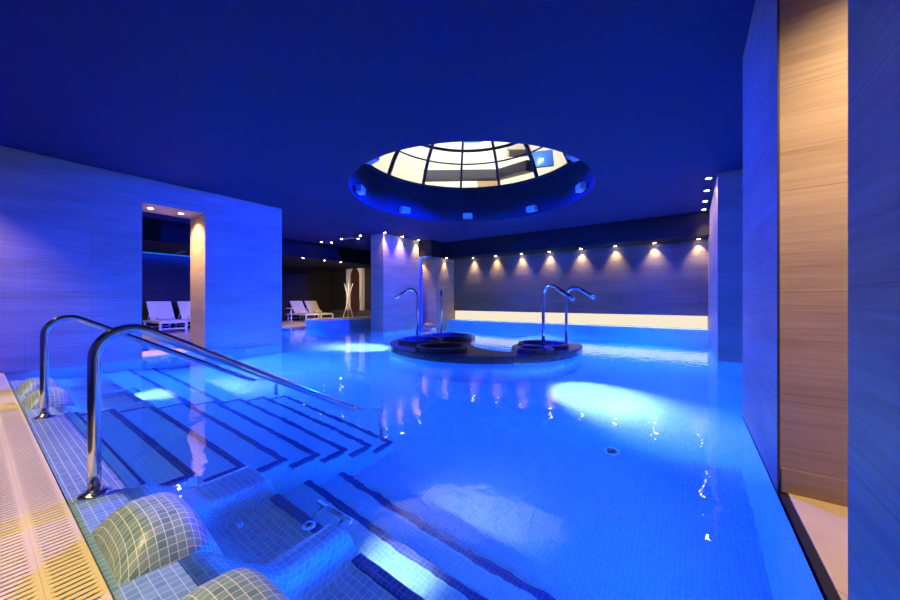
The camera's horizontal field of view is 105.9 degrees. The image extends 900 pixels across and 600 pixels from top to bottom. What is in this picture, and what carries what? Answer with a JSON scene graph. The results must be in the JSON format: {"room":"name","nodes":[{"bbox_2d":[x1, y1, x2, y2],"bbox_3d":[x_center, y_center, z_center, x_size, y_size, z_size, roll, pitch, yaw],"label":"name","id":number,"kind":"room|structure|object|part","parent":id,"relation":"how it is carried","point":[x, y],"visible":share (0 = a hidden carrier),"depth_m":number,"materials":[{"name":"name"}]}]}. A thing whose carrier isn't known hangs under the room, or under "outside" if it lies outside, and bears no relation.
{"room":"spa","nodes":[
{"label":"spa","id":0,"kind":"room"},
{"bbox_2d":[0,146,281,373],"bbox_3d":[-6.254,-0.538,4.978,0.760,3.084,7.320,0,0,35],"label":"wall","id":1,"kind":"structure","parent":0,"point":[71,232],"depth_m":5.40,"materials":[{"name":"white stone"}]},
{"bbox_2d":[142,348,192,358],"bbox_3d":[-5.277,0.983,6.369,0.792,0.035,0.916,0,0,35],"label":"trim","id":2,"kind":"structure","parent":1,"relation":"attached to","point":[155,353],"depth_m":6.13,"materials":[{"name":"beige stone"}]},
{"bbox_2d":[142,320,305,341],"bbox_3d":[-8.828,1.190,11.251,6.600,0.420,14.600,0,0,35],"label":"floor","id":3,"kind":"structure","parent":0,"point":[180,333],"depth_m":10.58,"materials":[{"name":"beige stone"}]},
{"bbox_2d":[143,301,187,331],"bbox_3d":[-8.867,0.509,10.544,1.750,0.942,0.672,0,0,35],"label":"sun lounger","id":4,"kind":"object","parent":3,"relation":"on","point":[155,308],"visible":0.89,"depth_m":10.60,"materials":[{"name":"white paint"}]},
{"bbox_3d":[-9.108,0.340,10.714,0.470,0.603,0.606,0,0,35],"label":"backrest","id":5,"kind":"part","parent":4,"relation":"part of","materials":[{"name":"fabric"}]},
{"bbox_3d":[-8.867,0.662,10.544,1.750,0.055,0.660,0,0,35],"label":"frame","id":6,"kind":"part","parent":4,"relation":"part of","materials":[{"name":"white paint"}]},
{"bbox_2d":[157,316,173,319],"bbox_3d":[-8.792,0.555,10.520,0.116,0.116,0.407,0,0,35],"label":"rolled towel","id":7,"kind":"object","parent":4,"relation":"on","point":[158,317],"visible":0.99,"depth_m":10.48,"materials":[{"name":"white fabric"}]},
{"bbox_2d":[174,301,189,329],"bbox_3d":[-8.417,0.509,11.181,1.750,0.942,0.672,0,0,35],"label":"sun lounger","id":8,"kind":"object","parent":3,"relation":"on","point":[184,306],"visible":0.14,"depth_m":11.23,"materials":[{"name":"plastic"}]},
{"bbox_3d":[-8.658,0.340,11.351,0.470,0.603,0.606,0,0,35],"label":"backrest","id":9,"kind":"part","parent":8,"relation":"part of","materials":[{"name":"fabric"}]},
{"bbox_2d":[286,301,318,321],"bbox_3d":[-6.879,0.509,15.787,1.750,0.942,0.672,0,0,35],"label":"sun lounger","id":10,"kind":"object","parent":3,"relation":"on","point":[298,305],"visible":0.86,"depth_m":15.86,"materials":[{"name":"plastic"}]},
{"bbox_3d":[-7.120,0.340,15.958,0.470,0.603,0.606,0,0,35],"label":"backrest","id":11,"kind":"part","parent":10,"relation":"part of","materials":[{"name":"fabric"}]},
{"bbox_3d":[-6.879,0.662,15.787,1.750,0.055,0.660,0,0,35],"label":"frame","id":12,"kind":"part","parent":10,"relation":"part of","materials":[{"name":"white paint"}]},
{"bbox_2d":[302,301,332,319],"bbox_3d":[-6.447,0.509,16.400,1.750,0.942,0.672,0,0,35],"label":"sun lounger","id":13,"kind":"object","parent":3,"relation":"on","point":[311,305],"visible":0.62,"depth_m":16.48,"materials":[{"name":"plastic"}]},
{"bbox_3d":[-6.688,0.340,16.570,0.470,0.603,0.606,0,0,35],"label":"backrest","id":14,"kind":"part","parent":13,"relation":"part of","materials":[{"name":"fabric"}]},
{"bbox_2d":[343,283,352,316],"bbox_3d":[-4.478,0.130,14.852,0.546,1.710,0.527,0,0,35],"label":"coat stand","id":15,"kind":"object","parent":3,"relation":"on","point":[348,294],"visible":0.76,"depth_m":14.88,"materials":[{"name":"white paint"}]},
{"bbox_2d":[330,310,370,317],"bbox_3d":[-3.538,0.740,15.448,5.600,0.480,0.720,0,0,35],"label":"stone steps","id":16,"kind":"structure","parent":3,"relation":"on","point":[336,313],"depth_m":16.15,"materials":[{"name":"brown stone"}]},
{"bbox_2d":[142,253,328,329],"bbox_3d":[-9.808,-0.260,11.943,1.600,2.520,14.600,0,0,35],"label":"wall","id":17,"kind":"structure","parent":0,"point":[164,277],"depth_m":11.56,"materials":[{"name":"grey paint"}]},
{"bbox_2d":[142,252,189,256],"bbox_3d":[-9.530,-1.502,10.889,0.070,0.035,3.800,0,0,35],"label":"light strip","id":18,"kind":"object","parent":17,"relation":"attached to","point":[142,252],"visible":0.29,"depth_m":11.13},
{"bbox_2d":[142,217,370,270],"bbox_3d":[-9.175,-1.800,11.496,5.750,0.560,14.600,0,0,35],"label":"ceiling","id":19,"kind":"structure","parent":0,"point":[158,236],"depth_m":11.96,"materials":[{"name":"black paint"}]},
{"bbox_2d":[329,268,370,317],"bbox_3d":[-3.445,-0.540,15.988,7.330,3.080,0.250,0,0,35],"label":"wall","id":20,"kind":"structure","parent":0,"point":[337,279],"depth_m":17.35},
{"bbox_2d":[346,268,364,310],"bbox_3d":[-4.608,-0.650,16.534,1.120,2.300,0.200,0,0,35],"label":"door","id":21,"kind":"structure","parent":20,"relation":"in","point":[356,277],"depth_m":16.56,"materials":[{"name":"white paint"}]},
{"bbox_2d":[0,0,754,251],"bbox_3d":[-3.248,-2.140,7.189,20.400,0.120,14.800,0,0,35],"label":"ceiling","id":22,"kind":"structure","parent":0,"point":[274,103],"depth_m":3.38,"materials":[{"name":"blue paint"}]},
{"bbox_2d":[349,151,594,221],"bbox_3d":[0.386,-2.516,6.754,4.900,0.868,4.900,0,0,35],"label":"trim","id":23,"kind":"structure","parent":22,"relation":"attached to","point":[554,191],"depth_m":8.46,"materials":[{"name":"blue paint"}]},
{"bbox_2d":[355,185,365,194],"bbox_3d":[-1.815,-2.210,6.832,0.180,0.140,0.260,0,0,2],"label":"floodlight","id":24,"kind":"object","parent":23,"relation":"attached to","point":[359,189],"visible":1,"depth_m":6.71,"materials":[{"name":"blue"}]},
{"bbox_2d":[366,157,378,164],"bbox_3d":[-1.225,-2.210,5.253,0.180,0.140,0.260,0,0,-43],"label":"floodlight","id":25,"kind":"object","parent":23,"relation":"attached to","point":[373,161],"visible":0.23,"depth_m":5.25,"materials":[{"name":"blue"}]},
{"bbox_2d":[399,206,410,213],"bbox_3d":[-1.115,-2.210,8.365,0.260,0.140,0.180,0,0,-43],"label":"floodlight","id":26,"kind":"object","parent":23,"relation":"attached to","point":[402,209],"visible":1,"depth_m":8.30,"materials":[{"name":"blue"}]},
{"bbox_2d":[463,213,472,218],"bbox_3d":[0.463,-2.210,8.954,0.260,0.140,0.180,0,0,2],"label":"floodlight","id":27,"kind":"object","parent":23,"relation":"attached to","point":[465,215],"visible":1,"depth_m":8.87,"materials":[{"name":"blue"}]},
{"bbox_2d":[365,141,573,189],"bbox_3d":[0.386,-3.700,6.754,4.656,1.580,4.655,0,0,30],"label":"glass dome","id":28,"kind":"object","parent":23,"relation":"on","point":[529,152],"visible":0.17,"depth_m":8.41,"materials":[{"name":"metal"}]},
{"bbox_2d":[464,141,481,142],"bbox_3d":[0.308,-2.210,4.553,0.260,0.140,0.180,0,0,2],"label":"floodlight","id":29,"kind":"object","parent":23,"relation":"attached to","point":[466,141],"visible":0.2,"depth_m":4.62,"materials":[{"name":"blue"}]},
{"bbox_2d":[526,205,537,212],"bbox_3d":[1.997,-2.210,8.255,0.180,0.140,0.260,0,0,-43],"label":"floodlight","id":30,"kind":"object","parent":23,"relation":"attached to","point":[533,208],"visible":1,"depth_m":8.18,"materials":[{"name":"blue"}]},
{"bbox_2d":[566,154,578,161],"bbox_3d":[1.887,-2.210,5.143,0.260,0.140,0.180,0,0,-43],"label":"floodlight","id":31,"kind":"object","parent":23,"relation":"attached to","point":[569,157],"visible":0.28,"depth_m":5.14,"materials":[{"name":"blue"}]},
{"bbox_2d":[575,182,586,192],"bbox_3d":[2.586,-2.210,6.676,0.180,0.140,0.260,0,0,2],"label":"floodlight","id":32,"kind":"object","parent":23,"relation":"attached to","point":[580,187],"visible":1,"depth_m":6.58,"materials":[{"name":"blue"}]},
{"bbox_2d":[371,233,418,331],"bbox_3d":[-1.818,-0.538,11.443,0.570,3.084,1.700,0,0,35],"label":"wall pillar","id":33,"kind":"structure","parent":0,"point":[394,259],"depth_m":10.95,"materials":[{"name":"white stone"}]},
{"bbox_2d":[419,256,430,327],"bbox_3d":[-0.862,-0.110,11.870,0.500,2.820,0.080,0,0,35],"label":"trim","id":34,"kind":"structure","parent":33,"relation":"attached to","point":[420,258],"depth_m":11.94,"materials":[{"name":"blue paint"}]},
{"bbox_2d":[5,326,826,599],"bbox_3d":[-0.492,1.000,6.759,14.990,0.001,9.915,0,0,35],"label":"pool water","id":35,"kind":"object","parent":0,"point":[620,468],"visible":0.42,"depth_m":2.04,"materials":[{"name":"teal liquid"}]},
{"bbox_2d":[423,257,454,327],"bbox_3d":[-0.475,0.365,12.913,1.070,3.770,1.550,0,0,35],"label":"pillar","id":36,"kind":"structure","parent":0,"point":[438,273],"depth_m":12.23,"materials":[{"name":"grey stone"}]},
{"bbox_2d":[419,211,708,259],"bbox_3d":[2.577,-1.810,10.587,8.740,0.580,1.830,0,0,35],"label":"ceiling","id":37,"kind":"structure","parent":0,"point":[688,226],"depth_m":9.60,"materials":[{"name":"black paint"}]},
{"bbox_2d":[454,239,707,315],"bbox_3d":[3.412,0.365,10.842,7.670,3.770,0.450,0,0,35],"label":"wall","id":38,"kind":"structure","parent":0,"point":[666,278],"depth_m":9.95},
{"bbox_2d":[447,319,708,341],"bbox_3d":[3.231,1.485,10.584,7.670,1.530,0.780,0,0,35],"label":"trim","id":39,"kind":"structure","parent":38,"relation":"attached to","point":[646,332],"depth_m":9.58,"materials":[{"name":"tile"}]},
{"bbox_2d":[455,311,707,328],"bbox_3d":[3.340,0.560,10.740,7.650,0.320,0.060,0,0,35],"label":"light","id":40,"kind":"object","parent":38,"relation":"attached to","point":[678,321],"visible":0.89,"depth_m":10.00,"materials":[{"name":"white paint"}]},
{"bbox_2d":[708,169,742,362],"bbox_3d":[6.787,-0.538,6.519,2.830,3.084,4.320,0,0,35],"label":"wall","id":41,"kind":"structure","parent":0,"point":[725,240],"depth_m":5.51,"materials":[{"name":"white stone"}]},
{"bbox_2d":[787,493,847,599],"bbox_3d":[2.597,1.000,0.553,2.795,0.040,1.300,0,0,35],"label":"floor","id":42,"kind":"structure","parent":0,"point":[825,524],"depth_m":1.43,"materials":[{"name":"beige tile"}]},
{"bbox_2d":[743,0,899,599],"bbox_3d":[0.814,-0.538,-0.183,0.800,3.084,7.040,0,0,35],"label":"wall","id":43,"kind":"structure","parent":0,"point":[840,59],"depth_m":1.64,"materials":[{"name":"white stone"}]},
{"bbox_2d":[777,0,779,494],"bbox_3d":[1.690,-0.400,1.750,0.009,2.800,0.014,0,0,35],"label":"trim","id":44,"kind":"structure","parent":43,"relation":"attached to","point":[778,1],"depth_m":1.75,"materials":[{"name":"black plastic"}]},
{"bbox_2d":[779,492,839,599],"bbox_3d":[1.432,1.003,1.354,0.030,0.034,0.955,0,0,35],"label":"trim","id":45,"kind":"structure","parent":43,"relation":"attached to","point":[824,580],"depth_m":1.33,"materials":[{"name":"black plastic"}]},
{"bbox_2d":[781,467,847,506],"bbox_3d":[2.021,0.920,1.517,0.788,0.120,0.013,0,0,35],"label":"baseboard","id":46,"kind":"structure","parent":43,"relation":"attached to","point":[804,484],"depth_m":1.67,"materials":[{"name":"brown wood"}]},
{"bbox_3d":[-0.533,2.350,7.048,15.400,0.200,9.900,0,0,35],"label":"floor","id":47,"kind":"structure","parent":0,"visible":0},
{"bbox_2d":[8,377,73,419],"bbox_3d":[-4.180,1.554,3.836,2.246,1.392,0.887,0,0,35],"label":"bench","id":48,"kind":"object","parent":47,"relation":"on","point":[26,392],"visible":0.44,"depth_m":3.26,"materials":[{"name":"tile"}]},
{"bbox_2d":[27,414,125,506],"bbox_3d":[-2.045,1.619,3.129,2.058,1.263,2.193,0,0,35],"label":"steps","id":49,"kind":"structure","parent":47,"relation":"on","point":[63,447],"depth_m":2.15,"materials":[{"name":"tile"}]},
{"bbox_2d":[33,315,256,419],"bbox_3d":[-2.865,1.030,3.657,0.124,1.801,2.054,0,0,35],"label":"handrail","id":50,"kind":"object","parent":49,"relation":"on","point":[44,333],"visible":0.76,"depth_m":2.94,"materials":[{"name":"silver metal"}]},
{"bbox_2d":[76,324,361,500],"bbox_3d":[-1.256,1.030,2.521,0.124,1.801,2.054,0,0,35],"label":"handrail","id":51,"kind":"object","parent":49,"relation":"on","point":[94,490],"visible":0.76,"depth_m":1.74,"materials":[{"name":"silver metal"}]},
{"bbox_2d":[69,490,289,599],"bbox_3d":[-0.432,1.554,1.191,2.812,1.392,0.887,0,0,35],"label":"bench","id":52,"kind":"object","parent":47,"relation":"on","point":[136,546],"visible":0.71,"depth_m":1.29,"materials":[{"name":"tile"}]},
{"bbox_3d":[-0.452,1.619,1.163,2.812,1.262,0.820,0,0,35],"label":"seat","id":53,"kind":"part","parent":52,"relation":"part of","materials":[{"name":"tile"}]},
{"bbox_2d":[305,316,370,328],"bbox_3d":[-3.819,1.475,13.187,1.210,1.550,3.200,0,0,35],"label":"tub","id":54,"kind":"object","parent":47,"relation":"on","point":[345,322],"visible":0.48,"depth_m":12.21,"materials":[{"name":"tile"}]},
{"bbox_2d":[389,332,582,362],"bbox_3d":[0.492,1.539,7.079,4.035,1.422,3.229,0,0,35],"label":"island","id":55,"kind":"object","parent":47,"relation":"on","point":[447,346],"visible":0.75,"depth_m":5.98,"materials":[{"name":"stone"}]},
{"bbox_2d":[395,288,417,335],"bbox_3d":[-1.017,0.310,8.064,0.635,1.179,0.139,0,0,13],"label":"spout","id":56,"kind":"object","parent":55,"relation":"on","point":[408,289],"visible":0.75,"depth_m":7.98,"materials":[{"name":"silver metal"}]},
{"bbox_2d":[440,290,442,332],"bbox_3d":[-0.245,0.310,9.257,0.139,1.179,0.636,0,0,-2],"label":"spout","id":57,"kind":"object","parent":55,"relation":"on","point":[441,298],"visible":0.86,"depth_m":8.98,"materials":[{"name":"silver metal"}]},
{"bbox_2d":[541,284,574,348],"bbox_3d":[1.835,0.310,5.886,0.140,1.179,0.686,0,0,-36],"label":"spout","id":58,"kind":"object","parent":55,"relation":"on","point":[570,297],"visible":0.84,"depth_m":6.08,"materials":[{"name":"silver metal"}]},
{"bbox_2d":[565,286,595,343],"bbox_3d":[2.595,0.310,6.833,0.636,1.179,0.139,0,0,28],"label":"spout","id":59,"kind":"object","parent":55,"relation":"on","point":[587,293],"visible":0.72,"depth_m":6.92,"materials":[{"name":"silver metal"}]},
{"bbox_3d":[-0.764,1.610,12.009,0.500,1.280,0.260,0,0,35],"label":"trim","id":60,"kind":"structure","parent":47,"relation":"on","visible":0},
{"bbox_2d":[424,323,432,327],"bbox_3d":[-0.770,0.885,12.001,0.320,0.170,0.320,0,0,35],"label":"stool","id":61,"kind":"object","parent":60,"relation":"on","point":[426,325],"visible":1,"depth_m":11.87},
{"bbox_3d":[-4.234,1.167,1.199,10.700,0.265,3.475,0,0,35],"label":"floor","id":62,"kind":"structure","parent":0,"visible":0},
{"bbox_2d":[0,424,45,599],"bbox_3d":[-2.956,1.011,2.079,7.972,0.046,0.308,0,0,35],"label":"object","id":63,"kind":"structure","parent":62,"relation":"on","point":[20,579],"depth_m":1.36,"materials":[{"name":"tile"}]},
{"bbox_2d":[0,373,112,599],"bbox_3d":[-2.830,1.011,2.258,7.972,0.046,0.128,0,0,35],"label":"drain grating","id":64,"kind":"object","parent":62,"relation":"on","point":[67,568],"visible":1,"depth_m":1.52,"materials":[{"name":"plastic"}]},
{"label":"outside","id":65,"kind":"structure","parent":0,"visible":0},
{"bbox_2d":[425,160,532,181],"bbox_3d":[1.128,-4.598,12.670,4.240,0.702,1.562,0,0,26],"label":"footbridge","id":66,"kind":"object","parent":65,"point":[523,167],"visible":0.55,"depth_m":12.85,"materials":[{"name":"grey metal"}]},
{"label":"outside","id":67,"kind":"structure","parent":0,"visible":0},
{"bbox_2d":[372,141,566,186],"bbox_3d":[1.200,-5.500,14.839,15.366,6.400,1.001,0,0,1],"label":"facade","id":68,"kind":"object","parent":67,"point":[408,168],"visible":0.11,"depth_m":15.02,"materials":[{"name":"grey"}]},
{"bbox_2d":[477,181,497,186],"bbox_3d":[1.583,-4.715,14.003,0.903,0.840,0.300,0,0,0],"label":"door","id":69,"kind":"structure","parent":68,"relation":"attached to","point":[480,183],"depth_m":13.86,"materials":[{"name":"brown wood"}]},
{"bbox_2d":[532,150,553,167],"bbox_3d":[3.281,-4.976,11.928,0.761,0.618,0.270,0,0,0],"label":"banner","id":70,"kind":"object","parent":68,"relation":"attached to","point":[544,158],"visible":0.93,"depth_m":11.94,"materials":[{"name":"blue"}]}
]}

